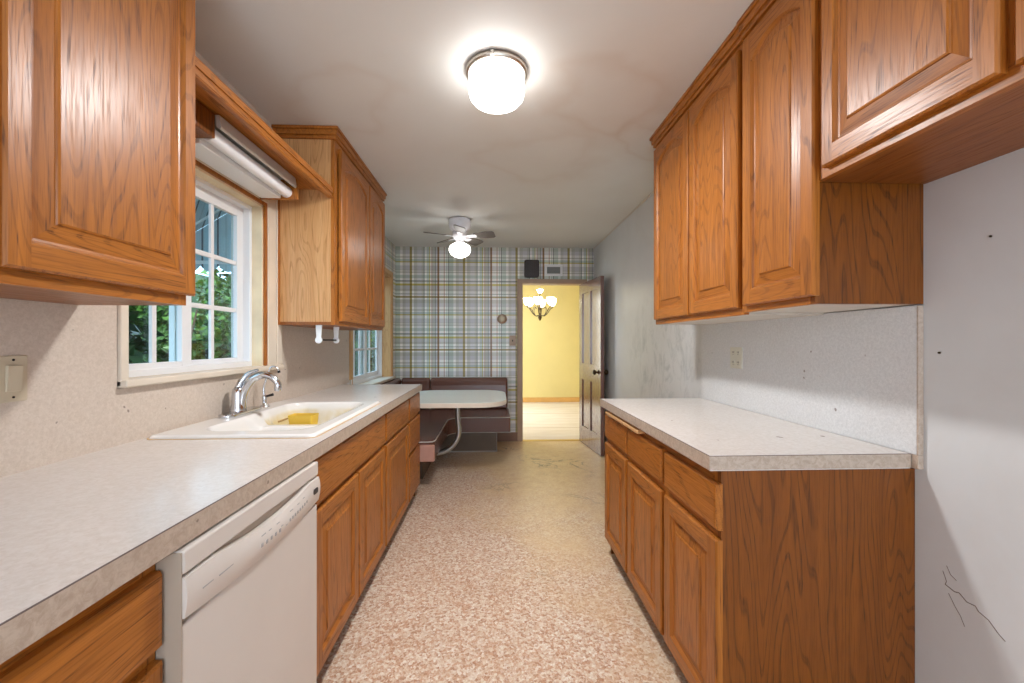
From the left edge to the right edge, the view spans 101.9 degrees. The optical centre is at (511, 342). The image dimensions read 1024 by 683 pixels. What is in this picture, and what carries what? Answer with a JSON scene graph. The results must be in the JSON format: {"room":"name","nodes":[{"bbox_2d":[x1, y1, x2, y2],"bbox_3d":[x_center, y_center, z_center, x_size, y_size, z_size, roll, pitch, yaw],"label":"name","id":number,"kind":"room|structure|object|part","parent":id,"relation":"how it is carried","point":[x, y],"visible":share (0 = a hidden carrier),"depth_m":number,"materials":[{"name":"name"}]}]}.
{"room":"kitchen","nodes":[
{"label":"kitchen","id":0,"kind":"room"},
{"bbox_2d":[117,50,395,388],"bbox_3d":[-1.386,0.018,1.556,0.165,2.465,7.570,0,0,-2],"label":"wall","id":1,"kind":"structure","parent":0,"point":[197,54],"depth_m":2.29,"materials":[{"name":"white paint"}]},
{"bbox_2d":[0,0,194,305],"bbox_3d":[-1.085,-0.663,0.483,0.343,1.102,1.560,0,0,-2],"label":"upper cabinet","id":2,"kind":"object","parent":1,"relation":"attached to","point":[97,97],"visible":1,"depth_m":0.95,"materials":[{"name":"brown wood"}]},
{"bbox_3d":[-1.109,-0.121,0.468,0.295,0.018,1.532,0,0,-2],"label":"panel","id":3,"kind":"part","parent":2,"relation":"part of","materials":[{"name":"brown wood"}]},
{"bbox_3d":[-0.952,-0.631,0.475,0.020,1.038,1.532,0,0,-2],"label":"frame","id":4,"kind":"part","parent":2,"relation":"part of","materials":[{"name":"brown wood"}]},
{"bbox_2d":[195,56,332,197],"bbox_3d":[-1.148,-0.847,1.785,0.328,0.062,1.098,0,0,-2],"label":"wooden valance","id":5,"kind":"object","parent":2,"relation":"attached to","point":[216,96],"visible":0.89,"depth_m":1.61,"materials":[{"name":"brown wood"}]},
{"bbox_2d":[195,99,297,199],"bbox_3d":[-1.198,-0.802,1.808,0.193,0.112,0.717,0,0,-2],"label":"strip light","id":6,"kind":"object","parent":5,"relation":"attached to","point":[218,144],"visible":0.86,"depth_m":1.76,"materials":[{"name":"white metal"}]},
{"bbox_2d":[0,298,348,477],"bbox_3d":[-1.298,0.092,1.560,0.009,0.485,3.930,0,0,-2],"label":"backsplash","id":7,"kind":"structure","parent":1,"relation":"attached to","point":[74,406],"depth_m":1.26,"materials":[{"name":"beige laminate"}]},
{"bbox_2d":[0,355,26,402],"bbox_3d":[-1.267,0.091,1.057,0.015,0.118,0.065,0,0,-2],"label":"light switch","id":8,"kind":"object","parent":7,"relation":"attached to","point":[13,369],"visible":1,"depth_m":1.05,"materials":[{"name":"beige plastic"}]},
{"bbox_2d":[117,157,283,387],"bbox_3d":[-1.362,-0.339,1.863,0.160,0.972,1.020,0,0,-2],"label":"window","id":9,"kind":"structure","parent":1,"relation":"in","point":[257,334],"depth_m":2.09,"materials":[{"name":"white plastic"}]},
{"bbox_3d":[-1.376,-0.303,1.587,0.025,0.817,0.380,0,0,-2],"label":"sash","id":10,"kind":"part","parent":9,"relation":"part of","materials":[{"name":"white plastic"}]},
{"bbox_3d":[-1.325,0.134,1.864,0.086,0.026,1.020,0,0,-2],"label":"sill","id":11,"kind":"part","parent":9,"relation":"part of","materials":[{"name":"white wood"}]},
{"bbox_3d":[-1.418,-0.303,1.955,0.024,0.817,0.480,0,0,-2],"label":"sash","id":12,"kind":"part","parent":9,"relation":"part of","materials":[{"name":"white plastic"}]},
{"bbox_3d":[-1.309,-0.314,1.813,0.012,0.878,0.857,0,0,-2],"label":"trim","id":13,"kind":"part","parent":9,"relation":"part of","materials":[{"name":"brown wood"}]},
{"bbox_2d":[195,198,230,271],"bbox_3d":[-2.006,-0.818,1.859,1.008,0.745,2.088,0,0,-2],"label":"awning","id":14,"kind":"object","parent":1,"relation":"attached to","point":[222,225],"visible":0.09,"depth_m":2.89,"materials":[{"name":"blue metal"}]},
{"bbox_3d":[-2.047,-0.561,2.889,1.000,0.022,0.009,0,0,-2],"label":"rail","id":15,"kind":"part","parent":14,"relation":"part of","materials":[{"name":"white metal"}]},
{"bbox_2d":[271,124,386,329],"bbox_3d":[-1.178,-0.658,2.844,0.363,1.112,1.071,0,0,-2],"label":"upper cabinet","id":16,"kind":"object","parent":1,"relation":"attached to","point":[331,251],"visible":0.98,"depth_m":2.34,"materials":[{"name":"brown wood"}]},
{"bbox_3d":[-1.180,-0.635,2.345,0.315,1.030,0.018,0,0,-2],"label":"panel","id":17,"kind":"part","parent":16,"relation":"part of","materials":[{"name":"brown wood"}]},
{"bbox_3d":[-1.202,-0.111,2.843,0.315,0.018,1.015,0,0,-2],"label":"panel","id":18,"kind":"part","parent":16,"relation":"part of","materials":[{"name":"brown wood"}]},
{"bbox_2d":[315,325,339,342],"bbox_3d":[-1.103,-0.050,2.487,0.038,0.104,0.273,0,0,-2],"label":"paper towel holder","id":19,"kind":"object","parent":16,"relation":"attached to","point":[318,339],"visible":1,"depth_m":2.36,"materials":[{"name":"white plastic"}]},
{"bbox_3d":[-1.178,-1.181,2.844,0.363,0.066,1.071,0,0,-2],"label":"crown moulding","id":20,"kind":"part","parent":16,"relation":"part of","materials":[{"name":"brown wood"}]},
{"bbox_3d":[-1.202,-1.141,2.843,0.315,0.018,0.979,0,0,-2],"label":"panel","id":21,"kind":"part","parent":16,"relation":"part of","materials":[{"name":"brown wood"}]},
{"bbox_3d":[-1.356,-0.626,2.836,0.006,1.012,0.979,0,0,-2],"label":"panel","id":22,"kind":"part","parent":16,"relation":"part of","materials":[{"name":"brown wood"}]},
{"bbox_3d":[-1.007,-0.624,2.669,0.020,0.997,0.530,0,0,-2],"label":"cabinet door","id":23,"kind":"part","parent":16,"relation":"part of","materials":[{"name":"brown wood"}]},
{"bbox_3d":[-1.034,-0.626,2.850,0.020,1.048,1.015,0,0,-2],"label":"frame","id":24,"kind":"part","parent":16,"relation":"part of","materials":[{"name":"brown wood"}]},
{"bbox_3d":[-1.028,-0.624,3.153,0.020,0.997,0.400,0,0,-2],"label":"cabinet door","id":25,"kind":"part","parent":16,"relation":"part of","materials":[{"name":"brown wood"}]},
{"bbox_2d":[349,268,395,383],"bbox_3d":[-1.479,-0.210,4.277,0.215,1.280,1.485,0,0,-2],"label":"window","id":26,"kind":"structure","parent":1,"relation":"in","point":[383,372],"depth_m":4.88,"materials":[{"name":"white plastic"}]},
{"bbox_3d":[-1.534,-0.195,4.017,0.027,1.150,0.760,0,0,-2],"label":"sash","id":27,"kind":"part","parent":26,"relation":"part of","materials":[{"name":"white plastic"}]},
{"bbox_3d":[-1.587,-0.195,4.616,0.025,1.150,0.640,0,0,-2],"label":"sash","id":28,"kind":"part","parent":26,"relation":"part of","materials":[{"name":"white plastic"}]},
{"bbox_3d":[-1.448,0.415,4.301,0.150,0.029,1.440,0,0,-2],"label":"sill","id":29,"kind":"part","parent":26,"relation":"part of","materials":[{"name":"white wood"}]},
{"bbox_2d":[195,0,752,247],"bbox_3d":[-0.101,-1.290,1.522,3.230,0.150,7.750,0,0,-2],"label":"ceiling","id":30,"kind":"structure","parent":0,"point":[563,168],"depth_m":2.00,"materials":[{"name":"paint"}]},
{"bbox_2d":[423,217,495,257],"bbox_3d":[-0.507,-1.026,4.064,0.692,0.378,0.673,0,0,-2],"label":"ceiling fan","id":31,"kind":"object","parent":30,"relation":"hanging from","point":[459,226],"visible":1,"depth_m":4.02,"materials":[{"name":"white metal"}]},
{"bbox_3d":[-0.481,-1.050,3.835,0.115,0.039,0.212,0,0,-2],"label":"blade","id":32,"kind":"part","parent":31,"relation":"part of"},
{"bbox_3d":[-0.512,-0.906,4.082,0.212,0.138,0.212,0,0,-2],"label":"globe","id":33,"kind":"part","parent":31,"relation":"part of","materials":[{"name":"white glass"}]},
{"bbox_3d":[-0.390,-1.050,4.298,0.113,0.039,0.207,0,0,30],"label":"blade","id":34,"kind":"part","parent":31,"relation":"part of","materials":[{"name":"wood"}]},
{"bbox_3d":[-0.269,-1.050,4.032,0.207,0.039,0.113,0,0,12],"label":"blade","id":35,"kind":"part","parent":31,"relation":"part of","materials":[{"name":"wood"}]},
{"bbox_2d":[466,49,526,113],"bbox_3d":[-0.068,-1.138,1.846,0.272,0.154,0.277,0,0,-2],"label":"ceiling lamp","id":36,"kind":"object","parent":30,"relation":"attached to","point":[497,78],"visible":1,"depth_m":1.76,"materials":[{"name":"white glass"}]},
{"bbox_2d":[396,246,593,431],"bbox_3d":[-0.209,0.018,5.336,2.515,2.465,0.120,0,0,-2],"label":"wall","id":37,"kind":"structure","parent":0,"point":[448,307],"depth_m":5.26,"materials":[{"name":"paper"}]},
{"bbox_2d":[497,314,506,323],"bbox_3d":[-0.125,-0.305,5.260,0.124,0.124,0.038,0,0,-2],"label":"thermostat","id":38,"kind":"object","parent":37,"relation":"attached to","point":[501,318],"visible":1,"depth_m":5.25,"materials":[{"name":"beige plastic"}]},
{"bbox_2d":[497,432,516,441],"bbox_3d":[-0.059,1.192,5.275,0.260,0.115,0.015,0,0,-2],"label":"baseboard","id":39,"kind":"structure","parent":37,"relation":"attached to","point":[512,436],"depth_m":5.27,"materials":[{"name":"brown wood"}]},
{"bbox_2d":[509,336,515,345],"bbox_3d":[0.006,-0.030,5.274,0.080,0.130,0.022,0,0,-2],"label":"wall switch","id":40,"kind":"object","parent":37,"relation":"attached to","point":[512,339],"visible":1,"depth_m":5.28,"materials":[{"name":"beige plastic"}]},
{"bbox_2d":[517,278,517,441],"bbox_3d":[0.073,0.215,5.271,0.011,2.070,0.022,0,0,-2],"label":"trim","id":41,"kind":"structure","parent":37,"relation":"attached to","point":[517,278],"depth_m":5.26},
{"bbox_2d":[524,260,538,277],"bbox_3d":[0.251,-0.944,5.267,0.187,0.222,0.058,0,0,-2],"label":"door chime","id":42,"kind":"object","parent":37,"relation":"attached to","point":[531,267],"visible":1,"depth_m":5.24,"materials":[{"name":"brown plastic"}]},
{"bbox_2d":[526,261,537,274],"bbox_3d":[0.252,-0.945,5.240,0.144,0.170,0.004,0,0,-2],"label":"speaker","id":43,"kind":"object","parent":42,"relation":"attached to","point":[531,266],"depth_m":5.24,"materials":[{"name":"brown plastic"}]},
{"bbox_2d":[523,439,578,440],"bbox_3d":[0.517,1.247,5.322,0.775,0.006,0.070,0,0,-2],"label":"trim","id":44,"kind":"structure","parent":37,"relation":"attached to","point":[542,439],"depth_m":5.30,"materials":[{"name":"wood"}]},
{"bbox_2d":[518,279,586,440],"bbox_3d":[0.515,0.217,5.367,0.885,2.065,0.160,0,0,-2],"label":"trim","id":45,"kind":"structure","parent":37,"relation":"attached to","point":[563,282],"depth_m":5.27,"materials":[{"name":"wood"}]},
{"bbox_2d":[545,264,562,275],"bbox_3d":[0.531,-0.928,5.299,0.230,0.147,0.018,0,0,-2],"label":"air vent","id":46,"kind":"object","parent":37,"relation":"in","point":[550,269],"visible":1,"depth_m":5.29,"materials":[{"name":"white metal"}]},
{"bbox_2d":[317,402,687,682],"bbox_3d":[0.753,1.300,3.401,4.600,0.100,11.070,0,0,-2],"label":"floor","id":47,"kind":"structure","parent":0,"point":[500,566],"depth_m":2.13,"materials":[{"name":"tile"}]},
{"bbox_2d":[0,564,161,682],"bbox_3d":[-0.934,0.816,0.297,0.630,0.868,0.914,0,0,-2],"label":"base cabinet","id":48,"kind":"object","parent":47,"relation":"on","point":[115,639],"visible":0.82,"depth_m":0.65,"materials":[{"name":"brown wood"}]},
{"bbox_3d":[-0.638,0.864,0.523,0.020,0.563,0.480,0,0,-2],"label":"cabinet door","id":49,"kind":"part","parent":48,"relation":"part of","materials":[{"name":"brown wood"}]},
{"bbox_2d":[155,462,319,682],"bbox_3d":[-0.917,0.819,1.053,0.619,0.862,0.594,0,0,-2],"label":"dishwasher","id":50,"kind":"object","parent":47,"relation":"on","point":[239,598],"visible":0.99,"depth_m":0.98,"materials":[{"name":"beige plastic"}]},
{"bbox_3d":[-0.635,0.770,0.769,0.046,0.760,0.002,0,0,-2],"label":"trim","id":51,"kind":"part","parent":50,"relation":"part of","materials":[{"name":"beige plastic"}]},
{"bbox_3d":[-0.637,0.410,1.066,0.028,0.044,0.592,0,0,-2],"label":"rail","id":52,"kind":"part","parent":50,"relation":"part of","materials":[{"name":"white plastic"}]},
{"bbox_3d":[-0.639,0.839,1.066,0.024,0.622,0.592,0,0,-2],"label":"door panel","id":53,"kind":"part","parent":50,"relation":"part of","materials":[{"name":"white metal"}]},
{"bbox_3d":[-0.630,0.484,1.067,0.042,0.092,0.592,0,0,-2],"label":"control panel","id":54,"kind":"part","parent":50,"relation":"part of","materials":[{"name":"white plastic"}]},
{"bbox_2d":[312,415,384,676],"bbox_3d":[-1.001,0.816,1.843,0.630,0.868,0.950,0,0,-2],"label":"base cabinet","id":55,"kind":"object","parent":47,"relation":"on","point":[350,504],"visible":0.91,"depth_m":1.73,"materials":[{"name":"brown wood"}]},
{"bbox_2d":[0,384,421,663],"bbox_3d":[-0.973,0.358,1.486,0.646,0.048,3.753,0,0,-2],"label":"countertop","id":56,"kind":"structure","parent":55,"relation":"on","point":[74,531],"depth_m":0.86,"materials":[{"name":"white laminate"}]},
{"bbox_2d":[218,369,281,418],"bbox_3d":[-1.221,0.222,1.918,0.240,0.205,0.215,0,0,-42],"label":"faucet","id":57,"kind":"object","parent":56,"relation":"on","point":[240,392],"visible":1,"depth_m":1.89,"materials":[{"name":"silver metal"}]},
{"bbox_3d":[-1.240,0.316,1.901,0.070,0.016,0.255,0,0,-2],"label":"plate","id":58,"kind":"part","parent":57,"relation":"part of","materials":[{"name":"silver metal"}]},
{"bbox_3d":[-1.223,0.174,1.908,0.106,0.111,0.033,0,0,-17],"label":"lever","id":59,"kind":"part","parent":57,"relation":"part of","materials":[{"name":"silver metal"}]},
{"bbox_3d":[-1.164,0.214,1.911,0.189,0.166,0.040,0,0,-8],"label":"spout","id":60,"kind":"part","parent":57,"relation":"part of","materials":[{"name":"silver metal"}]},
{"bbox_2d":[147,401,380,439],"bbox_3d":[-1.005,0.407,1.886,0.588,0.169,0.883,0,0,-2],"label":"sink","id":61,"kind":"object","parent":56,"relation":"in","point":[263,423],"visible":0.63,"depth_m":1.81,"materials":[{"name":"white ceramic"}]},
{"bbox_2d":[278,413,318,423],"bbox_3d":[-1.047,0.399,2.017,0.187,0.103,0.080,0,0,-2],"label":"sponge","id":62,"kind":"object","parent":61,"relation":"in","point":[296,418],"visible":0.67,"depth_m":1.98,"materials":[{"name":"yellow plastic"}]},
{"bbox_2d":[260,366,279,406],"bbox_3d":[-1.232,0.220,2.109,0.100,0.209,0.047,0,0,-2],"label":"tap","id":63,"kind":"object","parent":56,"relation":"on","point":[264,397],"visible":0.87,"depth_m":2.11,"materials":[{"name":"silver metal"}]},
{"bbox_2d":[260,395,268,406],"bbox_3d":[-1.258,0.294,2.107,0.048,0.060,0.047,0,0,-2],"label":"tap","id":64,"kind":"object","parent":63,"relation":"on","point":[264,397],"depth_m":2.10,"materials":[{"name":"silver metal"}]},
{"bbox_3d":[-1.227,0.193,2.116,0.082,0.156,0.015,0,0,-11],"label":"spout","id":65,"kind":"part","parent":63,"relation":"part of","materials":[{"name":"silver metal"}]},
{"bbox_3d":[-0.686,0.866,1.636,0.020,0.568,0.448,0,0,-2],"label":"cabinet door","id":66,"kind":"part","parent":55,"relation":"part of","materials":[{"name":"brown wood"}]},
{"bbox_3d":[-0.696,0.480,1.864,0.020,0.160,0.905,0,0,-2],"label":"drawer","id":67,"kind":"part","parent":55,"relation":"part of","materials":[{"name":"brown wood"}]},
{"bbox_3d":[-0.716,0.778,1.856,0.020,0.793,0.950,0,0,-2],"label":"frame","id":68,"kind":"part","parent":55,"relation":"part of","materials":[{"name":"brown wood"}]},
{"bbox_3d":[-0.706,0.866,2.095,0.020,0.568,0.443,0,0,-2],"label":"cabinet door","id":69,"kind":"part","parent":55,"relation":"part of","materials":[{"name":"brown wood"}]},
{"bbox_2d":[383,399,408,546],"bbox_3d":[-1.035,0.816,2.638,0.630,0.868,0.639,0,0,-2],"label":"base cabinet","id":70,"kind":"object","parent":47,"relation":"on","point":[396,444],"visible":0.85,"depth_m":2.58,"materials":[{"name":"brown wood"}]},
{"bbox_3d":[-0.731,0.480,2.651,0.020,0.160,0.610,0,0,-2],"label":"drawer","id":71,"kind":"part","parent":70,"relation":"part of","materials":[{"name":"brown wood"}]},
{"bbox_2d":[407,392,419,501],"bbox_3d":[-1.059,0.816,3.178,0.630,0.868,0.439,0,0,-2],"label":"base cabinet","id":72,"kind":"object","parent":47,"relation":"on","point":[414,401],"visible":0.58,"depth_m":3.16,"materials":[{"name":"brown wood"}]},
{"bbox_3d":[-0.754,0.694,3.195,0.020,0.223,0.410,0,0,-2],"label":"drawer","id":73,"kind":"part","parent":72,"relation":"part of","materials":[{"name":"brown wood"}]},
{"bbox_3d":[-0.754,0.480,3.195,0.020,0.160,0.410,0,0,-2],"label":"drawer","id":74,"kind":"part","parent":72,"relation":"part of","materials":[{"name":"brown wood"}]},
{"bbox_3d":[-0.754,0.988,3.195,0.020,0.325,0.410,0,0,-2],"label":"drawer","id":75,"kind":"part","parent":72,"relation":"part of","materials":[{"name":"brown wood"}]},
{"bbox_2d":[382,377,510,478],"bbox_3d":[-0.712,0.837,4.359,1.421,0.826,1.784,0,0,-2],"label":"bench","id":76,"kind":"object","parent":47,"relation":"on","point":[480,427],"visible":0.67,"depth_m":4.76,"materials":[{"name":"brown plastic"}]},
{"bbox_3d":[-1.374,0.627,4.355,0.098,0.385,1.720,0,0,-2],"label":"backrest","id":77,"kind":"part","parent":76,"relation":"part of","materials":[{"name":"brown leather"}]},
{"bbox_3d":[-1.201,0.627,5.182,0.350,0.385,0.098,0,0,-2],"label":"backrest","id":78,"kind":"part","parent":76,"relation":"part of","materials":[{"name":"brown leather"}]},
{"bbox_3d":[-1.000,0.925,3.472,0.702,0.140,0.036,0,0,-2],"label":"seat","id":79,"kind":"part","parent":76,"relation":"part of","materials":[{"name":"beige plastic"}]},
{"bbox_2d":[420,390,506,455],"bbox_3d":[-0.530,0.806,3.936,0.943,0.612,0.971,0,0,-2],"label":"table","id":80,"kind":"object","parent":76,"relation":"attached to","point":[457,399],"visible":0.76,"depth_m":3.81,"materials":[{"name":"laminate"}]},
{"bbox_3d":[-0.540,0.627,5.211,0.963,0.385,0.098,0,0,-2],"label":"backrest","id":81,"kind":"part","parent":76,"relation":"part of","materials":[{"name":"brown plastic"}]},
{"bbox_3d":[-0.516,1.131,4.761,0.690,0.239,0.009,0,0,-2],"label":"trim","id":82,"kind":"part","parent":76,"relation":"part of","materials":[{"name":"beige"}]},
{"bbox_2d":[605,410,914,682],"bbox_3d":[0.879,0.816,1.864,0.638,0.868,1.252,0,0,-2],"label":"base cabinet","id":83,"kind":"object","parent":47,"relation":"on","point":[758,576],"visible":0.98,"depth_m":1.25,"materials":[{"name":"brown wood"}]},
{"bbox_3d":[0.567,0.486,2.268,0.020,0.137,0.387,0,0,-2],"label":"drawer","id":84,"kind":"part","parent":83,"relation":"part of","materials":[{"name":"brown wood"}]},
{"bbox_3d":[0.567,0.868,2.268,0.020,0.565,0.387,0,0,-2],"label":"cabinet door","id":85,"kind":"part","parent":83,"relation":"part of","materials":[{"name":"brown wood"}]},
{"bbox_3d":[0.586,0.868,1.840,0.020,0.565,0.410,0,0,-2],"label":"cabinet door","id":86,"kind":"part","parent":83,"relation":"part of","materials":[{"name":"brown wood"}]},
{"bbox_3d":[0.586,0.486,1.840,0.020,0.137,0.410,0,0,-2],"label":"drawer","id":87,"kind":"part","parent":83,"relation":"part of","materials":[{"name":"brown wood"}]},
{"bbox_3d":[0.605,0.778,1.866,0.020,0.793,1.225,0,0,-2],"label":"frame","id":88,"kind":"part","parent":83,"relation":"part of","materials":[{"name":"brown wood"}]},
{"bbox_3d":[0.604,0.486,1.415,0.020,0.137,0.380,0,0,-2],"label":"drawer","id":89,"kind":"part","parent":83,"relation":"part of","materials":[{"name":"brown wood"}]},
{"bbox_3d":[0.604,0.868,1.415,0.020,0.565,0.380,0,0,-2],"label":"cabinet door","id":90,"kind":"part","parent":83,"relation":"part of","materials":[{"name":"brown wood"}]},
{"bbox_2d":[600,398,910,470],"bbox_3d":[0.868,0.357,1.875,0.624,0.046,1.269,0,0,-2],"label":"countertop","id":91,"kind":"structure","parent":83,"relation":"on","point":[716,436],"depth_m":1.46,"materials":[{"name":"white laminate"}]},
{"bbox_3d":[0.923,0.816,1.257,0.603,0.868,0.018,0,0,-2],"label":"panel","id":92,"kind":"part","parent":83,"relation":"part of","materials":[{"name":"brown wood"}]},
{"bbox_2d":[523,285,578,396],"bbox_3d":[0.767,-0.041,8.852,4.100,2.589,0.120,0,0,-2],"label":"wall","id":93,"kind":"structure","parent":0,"point":[550,343],"depth_m":8.79,"materials":[{"name":"yellow paint"}]},
{"bbox_2d":[523,397,578,401],"bbox_3d":[0.760,1.200,8.782,3.880,0.100,0.018,0,0,-2],"label":"baseboard","id":94,"kind":"structure","parent":93,"relation":"attached to","point":[525,399],"depth_m":8.78,"materials":[{"name":"orange wood"}]},
{"bbox_2d":[594,148,1023,682],"bbox_3d":[1.268,0.018,1.671,0.121,2.465,7.570,0,0,-2],"label":"wall","id":95,"kind":"structure","parent":0,"point":[969,489],"depth_m":1.14,"materials":[{"name":"grey paint"}]},
{"bbox_2d":[579,276,607,455],"bbox_3d":[0.966,0.251,4.933,0.184,1.982,0.754,0,0,-2],"label":"door","id":96,"kind":"structure","parent":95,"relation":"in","point":[591,292],"depth_m":4.84,"materials":[{"name":"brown wood"}]},
{"bbox_2d":[593,191,653,248],"bbox_3d":[1.107,-1.209,3.912,0.008,0.012,2.840,0,0,-2],"label":"trim","id":97,"kind":"structure","parent":95,"relation":"attached to","point":[646,198],"depth_m":3.99,"materials":[{"name":"white paint"}]},
{"bbox_2d":[650,26,826,324],"bbox_3d":[1.013,-0.661,2.029,0.356,1.106,0.890,0,0,-2],"label":"upper cabinet","id":98,"kind":"object","parent":95,"relation":"attached to","point":[698,153],"visible":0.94,"depth_m":1.86,"materials":[{"name":"brown wood"}]},
{"bbox_3d":[0.845,-0.628,2.211,0.020,0.987,0.425,0,0,-2],"label":"cabinet door","id":99,"kind":"part","parent":98,"relation":"part of","materials":[{"name":"brown wood"}]},
{"bbox_3d":[1.013,-1.181,2.029,0.356,0.066,0.890,0,0,-2],"label":"crown moulding","id":100,"kind":"part","parent":98,"relation":"part of","materials":[{"name":"brown wood"}]},
{"bbox_3d":[0.874,-0.629,2.009,0.020,1.042,0.862,0,0,-2],"label":"frame","id":101,"kind":"part","parent":98,"relation":"part of","materials":[{"name":"brown wood"}]},
{"bbox_3d":[0.863,-0.628,1.788,0.020,0.987,0.393,0,0,-2],"label":"cabinet door","id":102,"kind":"part","parent":98,"relation":"part of","materials":[{"name":"brown wood"}]},
{"bbox_3d":[1.038,-0.117,2.016,0.308,0.018,0.862,0,0,-2],"label":"panel","id":103,"kind":"part","parent":98,"relation":"part of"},
{"bbox_2d":[701,305,923,469],"bbox_3d":[1.190,0.133,1.882,0.017,0.489,1.293,0,0,-2],"label":"backsplash","id":104,"kind":"structure","parent":95,"relation":"attached to","point":[859,375],"depth_m":1.54,"materials":[{"name":"grey laminate"}]},
{"bbox_2d":[730,347,742,368],"bbox_3d":[1.165,0.077,2.157,0.008,0.110,0.105,0,0,-2],"label":"wall outlet","id":105,"kind":"object","parent":104,"relation":"attached to","point":[736,353],"visible":1,"depth_m":2.15,"materials":[{"name":"beige plastic"}]},
{"bbox_2d":[736,0,922,312],"bbox_3d":[1.038,-0.665,1.397,0.361,1.098,0.369,0,0,-2],"label":"upper cabinet","id":106,"kind":"object","parent":95,"relation":"attached to","point":[810,245],"visible":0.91,"depth_m":1.25,"materials":[{"name":"brown wood"}]},
{"bbox_3d":[1.038,-1.181,1.405,0.361,0.066,0.353,0,0,-2],"label":"crown moulding","id":107,"kind":"part","parent":106,"relation":"part of","materials":[{"name":"brown wood"}]},
{"bbox_3d":[0.895,-0.633,1.408,0.020,1.034,0.335,0,0,-2],"label":"frame","id":108,"kind":"part","parent":106,"relation":"part of","materials":[{"name":"brown wood"}]},
{"bbox_3d":[0.876,-0.630,1.378,0.020,0.984,0.346,0,0,-2],"label":"cabinet door","id":109,"kind":"part","parent":106,"relation":"part of","materials":[{"name":"brown wood"}]},
{"bbox_3d":[1.061,-0.125,1.415,0.313,0.018,0.335,0,0,-2],"label":"panel","id":110,"kind":"part","parent":106,"relation":"part of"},
{"bbox_3d":[1.059,-0.633,1.238,0.333,1.034,0.018,0,0,-2],"label":"panel","id":111,"kind":"part","parent":106,"relation":"part of","materials":[{"name":"brown wood"}]},
{"bbox_2d":[819,0,1023,183],"bbox_3d":[1.065,-0.843,0.746,0.363,0.742,0.958,0,0,-2],"label":"upper cabinet","id":112,"kind":"object","parent":95,"relation":"attached to","point":[911,91],"visible":1,"depth_m":0.96,"materials":[{"name":"brown wood"}]},
{"bbox_3d":[1.089,-0.481,0.747,0.315,0.018,0.958,0,0,-2],"label":"panel","id":113,"kind":"part","parent":112,"relation":"part of","materials":[{"name":"brown wood"}]},
{"bbox_3d":[0.910,-0.808,0.540,0.020,0.627,0.400,0,0,-2],"label":"cabinet door","id":114,"kind":"part","parent":112,"relation":"part of","materials":[{"name":"brown wood"}]},
{"bbox_3d":[0.839,-1.385,7.193,4.100,0.100,3.500,0,0,-2],"label":"ceiling","id":115,"kind":"structure","parent":0,"visible":0},
{"bbox_2d":[523,289,555,319],"bbox_3d":[0.474,-0.853,7.027,0.575,0.965,0.572,0,0,-2],"label":"chandelier","id":116,"kind":"object","parent":115,"relation":"hanging from","point":[539,301],"visible":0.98,"depth_m":6.96,"materials":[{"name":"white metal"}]},
{"bbox_3d":[0.259,-0.691,6.960,0.140,0.125,0.138,0,0,-2],"label":"lamp shade","id":117,"kind":"part","parent":116,"relation":"part of","materials":[{"name":"beige glass"}]},
{"bbox_3d":[0.425,-0.691,6.808,0.140,0.125,0.138,0,0,-2],"label":"lamp shade","id":118,"kind":"part","parent":116,"relation":"part of","materials":[{"name":"beige glass"}]},
{"bbox_3d":[0.474,-0.618,7.027,0.068,0.495,0.067,0,0,-2],"label":"stem","id":119,"kind":"part","parent":116,"relation":"part of","materials":[{"name":"brown metal"}]},
{"bbox_3d":[0.523,-0.691,7.247,0.140,0.125,0.138,0,0,-2],"label":"lamp shade","id":120,"kind":"part","parent":116,"relation":"part of","materials":[{"name":"beige glass"}]},
{"bbox_3d":[0.640,-0.691,6.875,0.140,0.125,0.138,0,0,-2],"label":"lamp shade","id":121,"kind":"part","parent":116,"relation":"part of","materials":[{"name":"beige glass"}]},
{"label":"outside","id":122,"kind":"structure","parent":0,"visible":0},
{"bbox_3d":[-7.975,1.450,6.160,12.599,0.100,19.000,0,0,-2],"label":"ground","id":123,"kind":"structure","parent":122,"visible":0},
{"bbox_2d":[129,305,164,363],"bbox_3d":[-2.740,0.276,2.140,1.724,2.357,1.127,0,0,-2],"label":"shrub","id":124,"kind":"object","parent":123,"relation":"on","point":[138,347],"visible":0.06,"depth_m":2.28,"materials":[{"name":"green plant"}]},
{"bbox_2d":[129,305,230,361],"bbox_3d":[-3.065,0.349,3.733,1.565,2.252,1.094,0,0,-22],"label":"shrub","id":125,"kind":"object","parent":123,"relation":"on","point":[198,331],"visible":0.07,"depth_m":3.83,"materials":[{"name":"green plant"}]},
{"bbox_3d":[-3.179,0.545,3.595,0.663,1.714,0.334,0,0,-16],"label":"stem","id":126,"kind":"part","parent":125,"relation":"part of","materials":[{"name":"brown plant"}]},
{"bbox_2d":[140,273,230,361],"bbox_3d":[-4.882,0.175,7.546,0.100,2.450,14.500,0,0,-2],"label":"fence","id":127,"kind":"object","parent":123,"relation":"on","point":[197,276],"visible":0.02,"depth_m":6.35,"materials":[{"name":"grey wood"}]},
{"bbox_2d":[192,267,230,357],"bbox_3d":[-3.502,0.160,5.397,1.630,2.569,1.371,0,0,43],"label":"shrub","id":128,"kind":"object","parent":123,"relation":"on","point":[222,330],"visible":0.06,"depth_m":4.80,"materials":[{"name":"green plant"}]},
{"bbox_2d":[355,330,374,375],"bbox_3d":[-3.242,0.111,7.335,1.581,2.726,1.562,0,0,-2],"label":"shrub","id":129,"kind":"object","parent":123,"relation":"on","point":[371,331],"visible":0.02,"depth_m":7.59,"materials":[{"name":"green plant"}]}
]}

